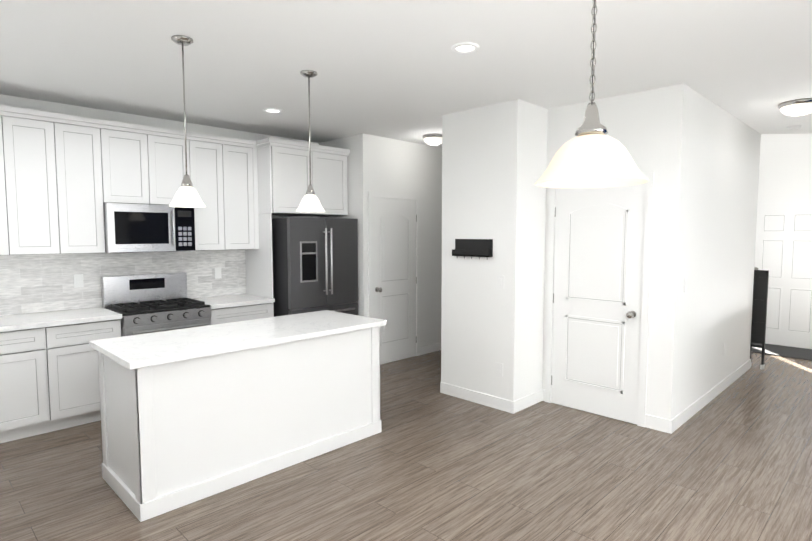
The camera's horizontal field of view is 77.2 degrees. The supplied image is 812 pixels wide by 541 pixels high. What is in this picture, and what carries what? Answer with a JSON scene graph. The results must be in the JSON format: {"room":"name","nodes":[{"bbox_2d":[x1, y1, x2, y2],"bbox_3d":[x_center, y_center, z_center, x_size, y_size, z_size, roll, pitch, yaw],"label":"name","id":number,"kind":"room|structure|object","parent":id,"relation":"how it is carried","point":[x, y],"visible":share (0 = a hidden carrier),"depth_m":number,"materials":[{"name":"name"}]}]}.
{"room":"kitchen","nodes":[
{"label":"kitchen","id":0,"kind":"room"},
{"bbox_2d":[0,94,319,315],"bbox_3d":[-2.739,-0.135,4.995,0.120,2.750,4.750,4,6,45],"label":"wall","id":1,"kind":"structure","parent":0,"point":[34,104],"depth_m":4.90,"materials":[{"name":"white paint"}]},
{"bbox_2d":[0,109,23,254],"bbox_3d":[-3.382,-0.680,3.992,0.318,1.120,0.466,4,6,45],"label":"upper cabinet","id":2,"kind":"object","parent":1,"relation":"attached to","point":[9,183],"depth_m":4.01,"materials":[{"name":"white wood"}]},
{"bbox_2d":[16,113,71,254],"bbox_3d":[-3.142,-0.697,4.232,0.318,1.120,0.466,4,6,45],"label":"upper cabinet","id":3,"kind":"object","parent":1,"relation":"attached to","point":[64,178],"depth_m":4.18,"materials":[{"name":"white wood"}]},
{"bbox_2d":[74,274,83,287],"bbox_3d":[-2.994,0.095,4.650,0.007,0.120,0.075,4,6,45],"label":"outlet","id":4,"kind":"object","parent":1,"relation":"attached to","point":[78,280],"visible":1,"depth_m":4.65,"materials":[{"name":"white plastic"}]},
{"bbox_2d":[64,117,111,253],"bbox_3d":[-2.902,-0.715,4.473,0.318,1.120,0.466,4,6,45],"label":"upper cabinet","id":5,"kind":"object","parent":1,"relation":"attached to","point":[89,142],"depth_m":4.41,"materials":[{"name":"white wood"}]},
{"bbox_2d":[0,250,245,315],"bbox_3d":[-3.059,0.100,4.597,0.007,0.511,3.468,4,6,45],"label":"tile backsplash","id":6,"kind":"structure","parent":1,"relation":"attached to","point":[36,283],"depth_m":4.73,"materials":[{"name":"grey tile"}]},
{"bbox_2d":[112,125,159,204],"bbox_3d":[-2.625,-0.957,4.735,0.318,0.674,0.448,4,6,45],"label":"upper cabinet","id":7,"kind":"object","parent":1,"relation":"attached to","point":[135,175],"depth_m":4.66,"materials":[{"name":"white wood"}]},
{"bbox_2d":[103,203,194,252],"bbox_3d":[-2.463,-0.400,4.841,0.441,0.444,0.764,4,6,45],"label":"microwave","id":8,"kind":"object","parent":7,"relation":"attached to","point":[132,228],"visible":0.96,"depth_m":4.68,"materials":[{"name":"silver metal"}]},
{"bbox_2d":[156,129,191,204],"bbox_3d":[-2.398,-0.974,4.963,0.318,0.674,0.448,4,6,45],"label":"upper cabinet","id":9,"kind":"object","parent":1,"relation":"attached to","point":[170,147],"depth_m":4.89,"materials":[{"name":"white wood"}]},
{"bbox_2d":[192,137,231,250],"bbox_3d":[-2.120,-0.772,5.258,0.318,1.120,0.466,4,6,45],"label":"upper cabinet","id":10,"kind":"object","parent":1,"relation":"attached to","point":[211,157],"depth_m":5.19,"materials":[{"name":"white wood"}]},
{"bbox_2d":[215,267,221,278],"bbox_3d":[-2.063,0.027,5.584,0.007,0.120,0.075,4,6,45],"label":"outlet","id":11,"kind":"object","parent":1,"relation":"attached to","point":[218,272],"visible":1,"depth_m":5.58,"materials":[{"name":"white plastic"}]},
{"bbox_2d":[232,141,259,249],"bbox_3d":[-1.885,-0.789,5.494,0.318,1.120,0.453,4,6,45],"label":"upper cabinet","id":12,"kind":"object","parent":1,"relation":"attached to","point":[245,224],"depth_m":5.44,"materials":[{"name":"white wood"}]},
{"bbox_2d":[256,141,319,215],"bbox_3d":[-1.421,-1.003,5.749,0.597,0.730,0.583,4,6,45],"label":"upper cabinet","id":13,"kind":"object","parent":1,"relation":"attached to","point":[282,169],"depth_m":5.49,"materials":[{"name":"white wood"}]},
{"bbox_2d":[320,149,348,215],"bbox_3d":[-1.101,-1.026,6.070,0.597,0.730,0.578,4,6,45],"label":"upper cabinet","id":14,"kind":"object","parent":1,"relation":"attached to","point":[333,163],"depth_m":5.92,"materials":[{"name":"white wood"}]},
{"bbox_2d":[319,135,356,218],"bbox_3d":[-0.803,-0.233,6.331,0.740,2.750,0.120,4,6,45],"label":"wall","id":15,"kind":"structure","parent":0,"point":[348,142],"depth_m":6.04,"materials":[{"name":"white paint"}]},
{"bbox_2d":[356,133,441,364],"bbox_3d":[0.422,-0.278,6.952,0.120,2.750,2.730,4,6,45],"label":"wall","id":16,"kind":"structure","parent":0,"point":[388,165],"depth_m":6.49,"materials":[{"name":"white paint"}]},
{"bbox_2d":[368,192,419,363],"bbox_3d":[-0.107,0.101,6.298,0.083,2.090,0.880,4,6,45],"label":"door","id":17,"kind":"structure","parent":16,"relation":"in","point":[394,262],"depth_m":6.32,"materials":[{"name":"white wood"}]},
{"bbox_2d":[0,350,811,540],"bbox_3d":[2.616,1.415,3.314,10.240,0.100,9.760,4,6,45],"label":"floor","id":18,"kind":"structure","parent":0,"point":[731,462],"depth_m":3.29,"materials":[{"name":"brown wood"}]},
{"bbox_2d":[0,325,63,442],"bbox_3d":[-3.243,0.873,4.046,0.598,0.875,0.681,4,6,45],"label":"base cabinet","id":19,"kind":"object","parent":18,"relation":"on","point":[49,373],"depth_m":3.96,"materials":[{"name":"white wood"}]},
{"bbox_2d":[0,307,121,332],"bbox_3d":[-3.174,0.415,4.057,0.633,0.037,1.474,4,6,45],"label":"countertop","id":20,"kind":"structure","parent":19,"relation":"on","point":[73,316],"depth_m":4.19,"materials":[{"name":"white stone"}]},
{"bbox_2d":[60,321,120,428],"bbox_3d":[-2.883,0.847,4.408,0.598,0.875,0.612,4,6,45],"label":"base cabinet","id":21,"kind":"object","parent":18,"relation":"on","point":[79,366],"depth_m":4.20,"materials":[{"name":"white wood"}]},
{"bbox_2d":[101,272,211,336],"bbox_3d":[-2.352,0.652,4.847,0.695,1.200,0.766,4,6,45],"label":"range","id":22,"kind":"object","parent":18,"relation":"on","point":[148,303],"visible":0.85,"depth_m":4.80,"materials":[{"name":"silver metal"}]},
{"bbox_2d":[98,326,381,521],"bbox_3d":[-1.098,0.899,3.696,0.736,0.875,1.816,4,6,45],"label":"kitchen island","id":23,"kind":"object","parent":18,"relation":"on","point":[191,415],"depth_m":3.22,"materials":[{"name":"white wood"}]},
{"bbox_2d":[89,310,386,369],"bbox_3d":[-1.098,0.444,3.663,0.800,0.037,1.880,4,6,45],"label":"island countertop","id":24,"kind":"structure","parent":23,"relation":"on","point":[134,352],"depth_m":3.38,"materials":[{"name":"white stone"}]},
{"bbox_2d":[210,301,274,324],"bbox_3d":[-1.874,0.774,5.421,0.598,0.875,0.696,4,6,45],"label":"base cabinet","id":25,"kind":"object","parent":18,"relation":"on","point":[237,313],"depth_m":5.17,"materials":[{"name":"white wood"}]},
{"bbox_2d":[193,293,274,308],"bbox_3d":[-1.861,0.320,5.376,0.633,0.037,0.696,4,6,45],"label":"countertop","id":26,"kind":"structure","parent":25,"relation":"on","point":[248,298],"depth_m":5.30,"materials":[{"name":"white stone"}]},
{"bbox_2d":[272,217,357,316],"bbox_3d":[-1.129,0.287,5.913,0.817,1.775,0.915,4,6,45],"label":"refrigerator","id":27,"kind":"object","parent":18,"relation":"on","point":[315,264],"visible":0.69,"depth_m":5.55,"materials":[{"name":"black metal"}]},
{"bbox_2d":[750,270,768,368],"bbox_3d":[4.188,0.580,6.044,0.160,1.170,0.053,4,6,45],"label":"console table","id":28,"kind":"object","parent":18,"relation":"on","point":[759,307],"visible":0.83,"depth_m":6.02,"materials":[{"name":"black wood"}]},
{"bbox_2d":[752,343,811,360],"bbox_3d":[5.082,1.092,6.975,0.920,0.013,0.730,4,6,45],"label":"doormat","id":29,"kind":"object","parent":18,"relation":"on","point":[789,352],"visible":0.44,"depth_m":6.86,"materials":[{"name":"grey"}]},
{"bbox_2d":[0,0,811,147],"bbox_3d":[2.616,-2.649,3.019,10.240,2.550,9.760,4,6,45],"label":"ceiling","id":30,"kind":"structure","parent":0,"point":[398,70],"depth_m":3.32,"materials":[{"name":"white paint"}]},
{"bbox_2d":[169,35,205,207],"bbox_3d":[-1.322,-0.878,3.042,0.208,0.986,0.208,4,6,45],"label":"pendant light","id":31,"kind":"object","parent":30,"relation":"hanging from","point":[186,195],"visible":1,"depth_m":3.02,"materials":[{"name":"white glass"}]},
{"bbox_2d":[264,108,282,112],"bbox_3d":[-1.243,-1.492,4.756,0.176,0.010,0.176,4,6,45],"label":"recessed light","id":32,"kind":"object","parent":30,"relation":"in","point":[271,110],"visible":0.96,"depth_m":4.74,"materials":[{"name":"white plastic"}]},
{"bbox_2d":[296,70,324,211],"bbox_3d":[-0.695,-0.924,3.672,0.208,0.986,0.208,4,6,45],"label":"pendant light","id":33,"kind":"object","parent":30,"relation":"hanging from","point":[310,201],"visible":1,"depth_m":3.65,"materials":[{"name":"white glass"}]},
{"bbox_2d":[423,133,441,144],"bbox_3d":[0.329,-1.531,5.985,0.270,0.110,0.270,4,6,45],"label":"ceiling light","id":34,"kind":"object","parent":30,"relation":"attached to","point":[433,139],"visible":0.98,"depth_m":5.89,"materials":[{"name":"white glass"}]},
{"bbox_2d":[451,42,479,52],"bbox_3d":[0.367,-1.375,3.146,0.176,0.010,0.176,4,6,45],"label":"recessed light","id":35,"kind":"object","parent":30,"relation":"in","point":[466,47],"visible":1,"depth_m":3.14,"materials":[{"name":"white plastic"}]},
{"bbox_2d":[535,0,648,187],"bbox_3d":[0.676,-0.801,1.835,0.396,0.965,0.396,4,6,45],"label":"dining pendant light","id":36,"kind":"object","parent":30,"relation":"hanging from","point":[592,154],"visible":1,"depth_m":1.78,"materials":[{"name":"white glass"}]},
{"bbox_2d":[786,125,800,129],"bbox_3d":[4.164,-1.532,5.459,0.130,0.032,0.130,4,6,45],"label":"smoke detector","id":37,"kind":"object","parent":30,"relation":"attached to","point":[794,127],"visible":1,"depth_m":5.42,"materials":[{"name":"white plastic"}]},
{"bbox_2d":[778,98,811,115],"bbox_3d":[3.460,-1.421,4.472,0.310,0.110,0.310,4,6,45],"label":"light","id":38,"kind":"object","parent":30,"relation":"attached to","point":[799,107],"visible":1,"depth_m":4.40,"materials":[{"name":"white glass"}]},
{"bbox_2d":[441,83,760,424],"bbox_3d":[2.230,-0.173,5.512,2.000,2.750,3.310,4,6,45],"label":"wall","id":39,"kind":"structure","parent":0,"point":[696,153],"depth_m":4.59,"materials":[{"name":"white paint"}]},
{"bbox_2d":[452,239,492,258],"bbox_3d":[0.613,-0.200,4.739,0.430,0.185,0.059,4,6,45],"label":"shelf","id":40,"kind":"object","parent":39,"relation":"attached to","point":[479,248],"visible":1,"depth_m":4.72,"materials":[{"name":"black wood"}]},
{"bbox_2d":[420,342,750,433],"bbox_3d":[2.921,1.333,3.004,9.140,0.110,9.520,4,6,45],"label":"baseboard","id":41,"kind":"structure","parent":39,"relation":"attached to","point":[676,422],"depth_m":4.73,"materials":[{"name":"white wood"}]},
{"bbox_2d":[545,172,653,426],"bbox_3d":[1.634,0.236,4.442,0.920,2.090,0.083,4,6,45],"label":"pantry door","id":42,"kind":"structure","parent":39,"relation":"in","point":[598,282],"depth_m":4.43,"materials":[{"name":"white wood"}]},
{"bbox_2d":[758,134,811,348],"bbox_3d":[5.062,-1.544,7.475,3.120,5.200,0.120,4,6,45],"label":"wall","id":43,"kind":"structure","parent":0,"point":[785,167],"depth_m":7.13,"materials":[{"name":"white paint"}]},
{"bbox_2d":[754,198,811,348],"bbox_3d":[5.351,0.043,7.156,0.960,2.080,0.083,4,6,45],"label":"entry door","id":44,"kind":"structure","parent":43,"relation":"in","point":[783,250],"depth_m":7.17,"materials":[{"name":"white wood"}]}
]}

